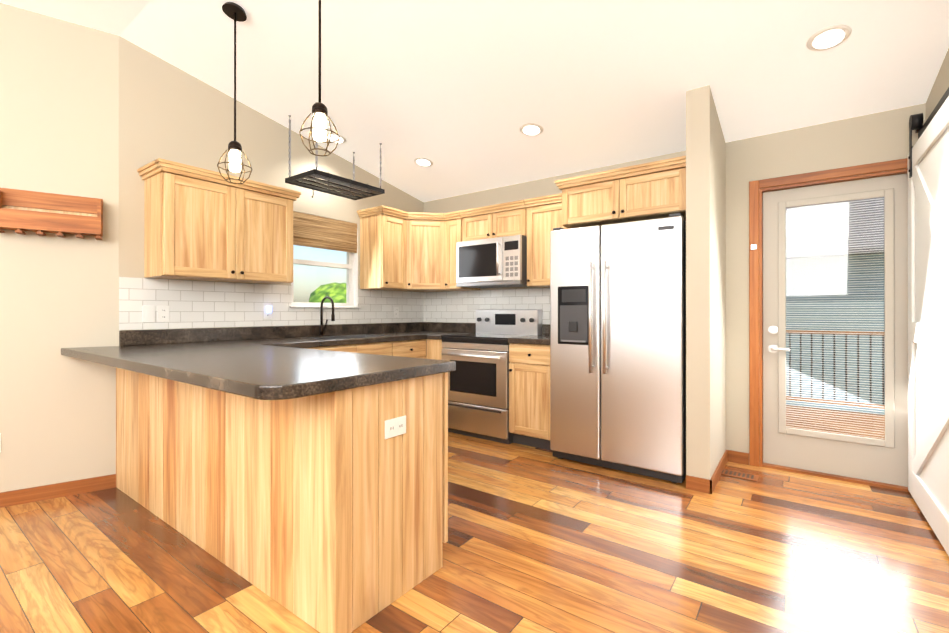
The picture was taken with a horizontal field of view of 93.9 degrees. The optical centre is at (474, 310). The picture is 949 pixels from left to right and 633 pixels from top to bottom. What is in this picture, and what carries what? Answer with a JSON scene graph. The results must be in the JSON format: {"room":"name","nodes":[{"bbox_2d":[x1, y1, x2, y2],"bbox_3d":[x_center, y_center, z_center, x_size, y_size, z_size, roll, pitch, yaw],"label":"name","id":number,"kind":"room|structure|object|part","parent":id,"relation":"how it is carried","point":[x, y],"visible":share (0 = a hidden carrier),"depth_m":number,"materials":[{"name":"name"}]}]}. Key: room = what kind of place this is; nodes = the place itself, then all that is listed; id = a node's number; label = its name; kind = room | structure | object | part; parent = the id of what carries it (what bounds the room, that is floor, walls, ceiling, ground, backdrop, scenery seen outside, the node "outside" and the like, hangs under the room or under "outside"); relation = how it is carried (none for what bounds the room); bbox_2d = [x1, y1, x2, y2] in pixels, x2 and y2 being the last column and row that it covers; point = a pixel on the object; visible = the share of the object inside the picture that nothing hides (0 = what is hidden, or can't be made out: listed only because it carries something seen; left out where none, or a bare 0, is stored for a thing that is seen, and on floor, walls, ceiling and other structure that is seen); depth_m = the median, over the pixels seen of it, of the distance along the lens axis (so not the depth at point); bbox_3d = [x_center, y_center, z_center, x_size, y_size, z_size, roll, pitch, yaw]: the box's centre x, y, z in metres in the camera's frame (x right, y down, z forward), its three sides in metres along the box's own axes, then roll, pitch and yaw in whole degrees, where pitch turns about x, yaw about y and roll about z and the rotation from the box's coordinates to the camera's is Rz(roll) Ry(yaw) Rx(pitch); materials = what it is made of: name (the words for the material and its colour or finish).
{"room":"kitchen","nodes":[
{"label":"kitchen","id":0,"kind":"room"},
{"bbox_2d":[0,3,118,492],"bbox_3d":[-4.918,-0.530,1.192,6.200,3.350,0.150,0,0,-35],"label":"wall","id":1,"kind":"structure","parent":0,"point":[59,106],"depth_m":2.73,"materials":[{"name":"beige paint"}]},
{"bbox_2d":[0,188,102,239],"bbox_3d":[-2.553,-0.585,2.670,0.474,0.264,0.118,0,0,-35],"label":"shelf","id":2,"kind":"object","parent":1,"relation":"attached to","point":[40,213],"visible":1,"depth_m":2.67,"materials":[{"name":"brown wood"}]},
{"bbox_2d":[0,474,115,507],"bbox_3d":[-4.756,1.102,1.291,2.040,0.085,5.437,0,0,36],"label":"trim","id":3,"kind":"structure","parent":1,"relation":"attached to","point":[27,495],"depth_m":2.72,"materials":[{"name":"brown wood"}]},
{"bbox_2d":[119,36,423,330],"bbox_3d":[-1.483,-0.524,4.182,0.150,3.350,3.070,0,0,36],"label":"wall","id":4,"kind":"structure","parent":0,"point":[169,111],"depth_m":3.27,"materials":[{"name":"beige paint"}]},
{"bbox_2d":[137,158,300,283],"bbox_3d":[-1.829,-0.588,3.264,0.374,0.726,0.980,0,0,36],"label":"upper cabinet","id":5,"kind":"object","parent":4,"relation":"attached to","point":[201,224],"visible":1,"depth_m":3.06,"materials":[{"name":"brown wood"}]},
{"bbox_2d":[119,277,422,329],"bbox_3d":[-1.463,-0.046,4.075,0.005,0.350,2.918,0,0,36],"label":"tile backsplash","id":6,"kind":"structure","parent":4,"relation":"attached to","point":[200,304],"depth_m":3.49,"materials":[{"name":"white tile"}]},
{"bbox_2d":[142,305,154,321],"bbox_3d":[-2.224,0.022,3.022,0.009,0.115,0.072,0,0,36],"label":"outlet","id":7,"kind":"object","parent":6,"relation":"attached to","point":[148,313],"depth_m":3.02,"materials":[{"name":"white plastic"}]},
{"bbox_2d":[157,306,169,321],"bbox_3d":[-2.172,0.022,3.095,0.008,0.115,0.072,0,0,36],"label":"outlet","id":8,"kind":"object","parent":6,"relation":"attached to","point":[163,311],"depth_m":3.09,"materials":[{"name":"white plastic"}]},
{"bbox_2d":[264,306,271,318],"bbox_3d":[-1.714,0.015,3.693,0.039,0.115,0.072,0,0,36],"label":"outlet","id":9,"kind":"object","parent":6,"relation":"attached to","point":[267,309],"depth_m":3.68,"materials":[{"name":"white plastic"}]},
{"bbox_2d":[394,307,398,317],"bbox_3d":[-0.861,0.017,4.885,0.008,0.115,0.072,0,0,36],"label":"outlet","id":10,"kind":"object","parent":6,"relation":"attached to","point":[396,309],"depth_m":4.88,"materials":[{"name":"white plastic"}]},
{"bbox_2d":[291,211,357,305],"bbox_3d":[-1.435,-0.459,4.209,0.114,0.840,0.730,0,0,36],"label":"window unit","id":11,"kind":"structure","parent":4,"relation":"in","point":[314,231],"depth_m":4.22,"materials":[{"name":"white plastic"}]},
{"bbox_2d":[293,211,356,252],"bbox_3d":[-1.403,-0.731,4.186,0.034,0.293,0.718,0,0,36],"label":"blind","id":12,"kind":"object","parent":11,"relation":"attached to","point":[309,230],"depth_m":4.16,"materials":[{"name":"brown wood"}]},
{"bbox_2d":[289,306,360,307],"bbox_3d":[-1.405,-0.035,4.186,0.090,0.016,0.770,0,0,36],"label":"trim","id":13,"kind":"structure","parent":4,"relation":"attached to","point":[289,306],"depth_m":4.12,"materials":[{"name":"white wood"}]},
{"bbox_3d":[-1.405,-0.035,4.186,0.090,0.016,0.770,0,0,36],"label":"window sill","id":14,"kind":"part","parent":13,"relation":"part of","materials":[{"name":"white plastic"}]},
{"bbox_2d":[357,205,479,291],"bbox_3d":[-0.560,-0.615,4.611,0.829,0.786,0.982,0,0,36],"label":"upper cabinet","id":15,"kind":"object","parent":4,"relation":"attached to","point":[400,250],"visible":0.98,"depth_m":4.54,"materials":[{"name":"brown wood"}]},
{"bbox_2d":[0,432,948,632],"bbox_3d":[-2.323,1.205,1.305,6.970,0.120,8.800,0,0,36],"label":"floor","id":16,"kind":"structure","parent":0,"point":[540,540],"depth_m":2.01,"materials":[{"name":"brown wood"}]},
{"bbox_2d":[116,368,123,492],"bbox_3d":[-2.073,0.713,3.052,0.220,0.872,0.585,0,0,36],"label":"base cabinet","id":17,"kind":"object","parent":16,"relation":"on","point":[119,372],"depth_m":2.83,"materials":[{"name":"brown wood"}]},
{"bbox_2d":[61,296,440,361],"bbox_3d":[-1.283,0.172,3.776,0.660,0.611,3.182,0,0,36],"label":"countertop","id":18,"kind":"structure","parent":17,"relation":"on","point":[342,334],"depth_m":3.55,"materials":[{"name":"stone"}]},
{"bbox_2d":[318,296,334,335],"bbox_3d":[-1.330,0.050,4.037,0.213,0.366,0.094,0,0,36],"label":"faucet","id":19,"kind":"object","parent":18,"relation":"on","point":[322,329],"depth_m":4.06,"materials":[{"name":"black metal"}]},
{"bbox_2d":[309,335,387,339],"bbox_3d":[-1.135,0.357,4.000,0.425,0.241,0.750,0,0,36],"label":"sink basin","id":20,"kind":"object","parent":18,"relation":"in","point":[323,337],"depth_m":4.17,"materials":[{"name":"silver metal"}]},
{"bbox_2d":[124,369,135,500],"bbox_3d":[-1.903,0.713,2.928,0.200,0.872,0.585,0,0,36],"label":"wood panel","id":21,"kind":"object","parent":16,"relation":"on","point":[129,376],"depth_m":2.72,"materials":[{"name":"brown wood"}]},
{"bbox_2d":[136,372,143,506],"bbox_3d":[-1.758,0.713,2.822,0.160,0.872,0.585,0,0,36],"label":"wood panel","id":22,"kind":"object","parent":16,"relation":"on","point":[139,376],"depth_m":2.62,"materials":[{"name":"brown wood"}]},
{"bbox_2d":[144,374,159,517],"bbox_3d":[-1.613,0.712,2.716,0.200,0.872,0.585,0,0,36],"label":"wood panel","id":23,"kind":"object","parent":16,"relation":"on","point":[151,383],"depth_m":2.51,"materials":[{"name":"brown wood"}]},
{"bbox_2d":[160,377,171,526],"bbox_3d":[-1.460,0.712,2.603,0.180,0.872,0.585,0,0,36],"label":"wood panel","id":24,"kind":"object","parent":16,"relation":"on","point":[165,384],"depth_m":2.39,"materials":[{"name":"brown wood"}]},
{"bbox_2d":[172,380,187,537],"bbox_3d":[-1.310,0.712,2.494,0.190,0.872,0.585,0,0,36],"label":"wood panel","id":25,"kind":"object","parent":16,"relation":"on","point":[179,389],"depth_m":2.28,"materials":[{"name":"brown wood"}]},
{"bbox_2d":[188,384,199,546],"bbox_3d":[-1.173,0.712,2.394,0.150,0.872,0.585,0,0,36],"label":"wood panel","id":26,"kind":"object","parent":16,"relation":"on","point":[193,390],"depth_m":2.18,"materials":[{"name":"brown wood"}]},
{"bbox_2d":[200,387,219,560],"bbox_3d":[-1.032,0.711,2.290,0.200,0.872,0.585,0,0,36],"label":"wood panel","id":27,"kind":"object","parent":16,"relation":"on","point":[209,398],"depth_m":2.08,"materials":[{"name":"brown wood"}]},
{"bbox_2d":[93,340,455,399],"bbox_3d":[-1.019,0.251,2.156,1.680,0.045,0.882,0,0,36],"label":"countertop","id":28,"kind":"structure","parent":27,"relation":"on","point":[273,363],"depth_m":1.84,"materials":[{"name":"stone"}]},
{"bbox_2d":[220,391,239,574],"bbox_3d":[-0.883,0.711,2.181,0.170,0.872,0.585,0,0,36],"label":"wood panel","id":29,"kind":"object","parent":16,"relation":"on","point":[229,403],"depth_m":1.97,"materials":[{"name":"brown wood"}]},
{"bbox_2d":[240,396,263,591],"bbox_3d":[-0.730,0.711,2.069,0.210,0.872,0.585,0,0,36],"label":"peninsula panel","id":30,"kind":"object","parent":16,"relation":"on","point":[251,410],"depth_m":1.85,"materials":[{"name":"brown wood"}]},
{"bbox_2d":[264,400,283,606],"bbox_3d":[-0.580,0.711,1.959,0.160,0.872,0.585,0,0,36],"label":"wood panel","id":31,"kind":"object","parent":16,"relation":"on","point":[273,409],"depth_m":1.75,"materials":[{"name":"brown wood"}]},
{"bbox_2d":[305,339,425,358],"bbox_3d":[-1.205,0.715,3.860,0.668,0.871,1.699,0,0,36],"label":"base cabinet","id":32,"kind":"object","parent":16,"relation":"on","point":[413,348],"depth_m":3.96,"materials":[{"name":"brown wood"}]},
{"bbox_2d":[284,372,447,632],"bbox_3d":[-0.410,0.711,1.833,0.264,0.872,0.589,0,0,36],"label":"peninsula end panel","id":33,"kind":"object","parent":16,"relation":"on","point":[325,513],"depth_m":1.66,"materials":[{"name":"brown wood"}]},
{"bbox_2d":[385,415,405,438],"bbox_3d":[-0.310,0.459,1.746,0.007,0.072,0.114,0,0,36],"label":"outlet","id":34,"kind":"object","parent":33,"relation":"attached to","point":[394,427],"visible":1,"depth_m":1.74,"materials":[{"name":"white plastic"}]},
{"bbox_2d":[426,339,442,359],"bbox_3d":[-0.207,0.716,4.572,0.213,0.872,0.621,0,0,36],"label":"base cabinet","id":35,"kind":"object","parent":16,"relation":"on","point":[434,347],"depth_m":4.33,"materials":[{"name":"brown wood"}]},
{"bbox_2d":[425,323,475,339],"bbox_3d":[-0.203,0.206,4.546,0.174,0.145,0.662,0,0,36],"label":"countertop","id":36,"kind":"structure","parent":35,"relation":"on","point":[432,331],"depth_m":4.88,"materials":[{"name":"stone"}]},
{"bbox_2d":[441,309,541,443],"bbox_3d":[0.154,0.569,4.248,0.742,1.165,0.703,0,0,36],"label":"range","id":37,"kind":"object","parent":16,"relation":"on","point":[478,392],"visible":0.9,"depth_m":4.03,"materials":[{"name":"silver metal"}]},
{"bbox_2d":[509,343,552,450],"bbox_3d":[0.654,0.715,3.928,0.430,0.872,0.641,0,0,36],"label":"base cabinet","id":38,"kind":"object","parent":16,"relation":"on","point":[529,394],"depth_m":3.69,"materials":[{"name":"brown wood"}]},
{"bbox_2d":[508,324,549,344],"bbox_3d":[0.651,0.205,3.926,0.432,0.145,0.654,0,0,36],"label":"countertop","id":39,"kind":"structure","parent":38,"relation":"on","point":[544,339],"depth_m":3.73,"materials":[{"name":"stone"}]},
{"bbox_2d":[550,213,685,482],"bbox_3d":[1.165,0.252,3.433,0.952,1.794,0.788,0,0,36],"label":"refrigerator","id":40,"kind":"object","parent":16,"relation":"on","point":[617,346],"visible":0.98,"depth_m":3.12,"materials":[{"name":"silver metal"}]},
{"bbox_2d":[721,469,757,480],"bbox_3d":[1.828,1.145,3.105,0.270,0.006,0.120,0,0,36],"label":"floor vent","id":41,"kind":"object","parent":16,"relation":"in","point":[742,475],"visible":0.75,"depth_m":3.08,"materials":[{"name":"brown wood"}]},
{"bbox_2d":[0,0,948,201],"bbox_3d":[-2.323,-1.633,1.311,6.970,0.745,8.800,0,0,36],"label":"ceiling","id":42,"kind":"structure","parent":0,"point":[458,93],"depth_m":2.80,"materials":[{"name":"white paint"}]},
{"bbox_2d":[217,2,251,183],"bbox_3d":[-1.391,-1.255,2.574,0.182,1.011,0.182,0,0,36],"label":"pendant light","id":43,"kind":"object","parent":42,"relation":"hanging from","point":[235,12],"visible":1,"depth_m":2.57,"materials":[{"name":"black metal"}]},
{"bbox_2d":[299,0,339,155],"bbox_3d":[-0.730,-1.252,2.089,0.182,1.018,0.182,0,0,36],"label":"pendant light","id":44,"kind":"object","parent":42,"relation":"hanging from","point":[319,110],"visible":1,"depth_m":2.08,"materials":[{"name":"black metal"}]},
{"bbox_2d":[285,102,384,199],"bbox_3d":[-1.179,-1.293,3.800,0.434,0.632,0.710,0,0,36],"label":"pot rack","id":45,"kind":"object","parent":42,"relation":"hanging from","point":[348,193],"visible":0.85,"depth_m":3.71,"materials":[{"name":"black metal"}]},
{"bbox_2d":[325,133,346,143],"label":"recessed light","id":46,"kind":"object","parent":42,"relation":"in","point":[334,137],"depth_m":3.94,"materials":[{"name":"white plastic"}]},
{"bbox_2d":[414,157,432,166],"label":"recessed light","id":47,"kind":"object","parent":42,"relation":"in","point":[421,161],"depth_m":4.21,"materials":[{"name":"white plastic"}]},
{"bbox_2d":[519,123,542,135],"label":"recessed light","id":48,"kind":"object","parent":42,"relation":"in","point":[529,129],"depth_m":3.48,"materials":[{"name":"white plastic"}]},
{"bbox_2d":[806,24,851,50],"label":"recessed light","id":49,"kind":"object","parent":42,"relation":"in","point":[828,37],"depth_m":2.34,"materials":[{"name":"white plastic"}]},
{"bbox_2d":[424,103,925,452],"bbox_3d":[1.147,-0.524,4.066,4.530,3.350,0.150,0,0,36],"label":"wall","id":50,"kind":"structure","parent":0,"point":[869,138],"depth_m":3.32,"materials":[{"name":"beige paint"}]},
{"bbox_2d":[423,288,549,323],"bbox_3d":[0.209,-0.045,4.655,1.980,0.350,0.006,0,0,36],"label":"tile backsplash","id":51,"kind":"structure","parent":50,"relation":"attached to","point":[448,306],"depth_m":4.80,"materials":[{"name":"white tile"}]},
{"bbox_2d":[459,193,568,287],"bbox_3d":[0.432,-0.616,4.263,1.177,0.786,0.372,0,0,36],"label":"upper cabinet","id":52,"kind":"object","parent":50,"relation":"attached to","point":[536,220],"visible":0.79,"depth_m":4.03,"materials":[{"name":"brown wood"}]},
{"bbox_2d":[456,235,527,287],"bbox_3d":[0.226,-0.462,4.348,0.738,0.443,0.476,0,0,36],"label":"microwave","id":53,"kind":"object","parent":52,"relation":"attached to","point":[498,262],"visible":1,"depth_m":4.17,"materials":[{"name":"silver metal"}]},
{"bbox_2d":[554,156,685,228],"bbox_3d":[1.222,-0.861,3.516,0.968,0.358,0.649,0,0,36],"label":"upper cabinet","id":54,"kind":"object","parent":50,"relation":"attached to","point":[651,190],"visible":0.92,"depth_m":3.25,"materials":[{"name":"brown wood"}]},
{"bbox_2d":[732,158,908,491],"bbox_3d":[2.401,0.093,3.137,1.071,2.112,0.166,0,0,36],"label":"trim","id":55,"kind":"structure","parent":50,"relation":"attached to","point":[758,188],"depth_m":3.26,"materials":[{"name":"brown wood"}]},
{"bbox_2d":[751,244,756,249],"bbox_3d":[2.064,-0.471,3.272,0.038,0.040,0.014,0,0,36],"label":"sensor","id":56,"kind":"object","parent":55,"relation":"attached to","point":[753,246],"depth_m":3.27,"materials":[{"name":"white plastic"}]},
{"bbox_3d":[2.486,0.093,3.075,0.974,2.112,0.166,0,0,36],"label":"door casing","id":57,"kind":"part","parent":55,"relation":"part of","materials":[{"name":"brown wood"}]},
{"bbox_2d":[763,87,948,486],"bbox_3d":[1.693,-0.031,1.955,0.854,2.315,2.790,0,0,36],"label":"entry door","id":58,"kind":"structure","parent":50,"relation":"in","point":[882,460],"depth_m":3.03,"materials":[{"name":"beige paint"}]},
{"bbox_3d":[1.963,-1.002,1.685,0.098,0.375,2.670,0,0,36],"label":"barn door rail hardware","id":59,"kind":"part","parent":58,"relation":"part of","materials":[{"name":"black metal"}]},
{"bbox_2d":[686,85,725,479],"bbox_3d":[1.653,-0.526,3.140,0.137,3.350,0.766,0,0,36],"label":"wall","id":60,"kind":"structure","parent":0,"point":[705,293],"depth_m":2.85,"materials":[{"name":"beige paint"}]},
{"bbox_2d":[704,450,731,493],"bbox_3d":[1.700,1.106,3.073,0.013,0.085,0.742,0,0,36],"label":"trim","id":61,"kind":"structure","parent":60,"relation":"attached to","point":[709,485],"depth_m":2.96,"materials":[{"name":"brown wood"}]},
{"bbox_2d":[926,48,948,119],"bbox_3d":[0.388,-0.534,-0.677,0.150,3.350,8.700,0,0,36],"label":"wall","id":62,"kind":"structure","parent":0,"point":[939,87],"depth_m":2.48,"materials":[{"name":"beige paint"}]},
{"bbox_2d":[907,96,948,555],"bbox_3d":[2.324,0.072,2.196,0.051,2.110,1.425,0,0,36],"label":"barn door","id":63,"kind":"structure","parent":62,"relation":"hanging from","point":[928,334],"depth_m":2.35,"materials":[{"name":"white wood"}]},
{"label":"outside","id":64,"kind":"structure","parent":0,"visible":0},
{"bbox_2d":[786,330,884,439],"bbox_3d":[3.483,0.721,4.293,5.009,1.060,2.960,0,0,36],"label":"deck","id":65,"kind":"object","parent":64,"point":[810,417],"depth_m":5.18,"materials":[{"name":"brown wood"}]},
{"bbox_3d":[-3.114,4.236,20.841,90.000,0.100,90.000,0,0,36],"label":"ground","id":66,"kind":"structure","parent":64,"visible":0},
{"bbox_2d":[309,282,345,302],"bbox_3d":[-3.048,1.698,11.584,4.798,4.937,5.156,0,0,36],"label":"tree","id":67,"kind":"object","parent":66,"relation":"on","point":[340,291],"depth_m":11.16,"materials":[{"name":"green plant"}]},
{"bbox_2d":[786,197,884,414],"bbox_3d":[9.874,0.370,13.198,19.000,7.600,9.000,0,0,36],"label":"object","id":68,"kind":"structure","parent":66,"relation":"on","point":[793,298],"depth_m":9.76,"materials":[{"name":"clear glass"}]}
]}

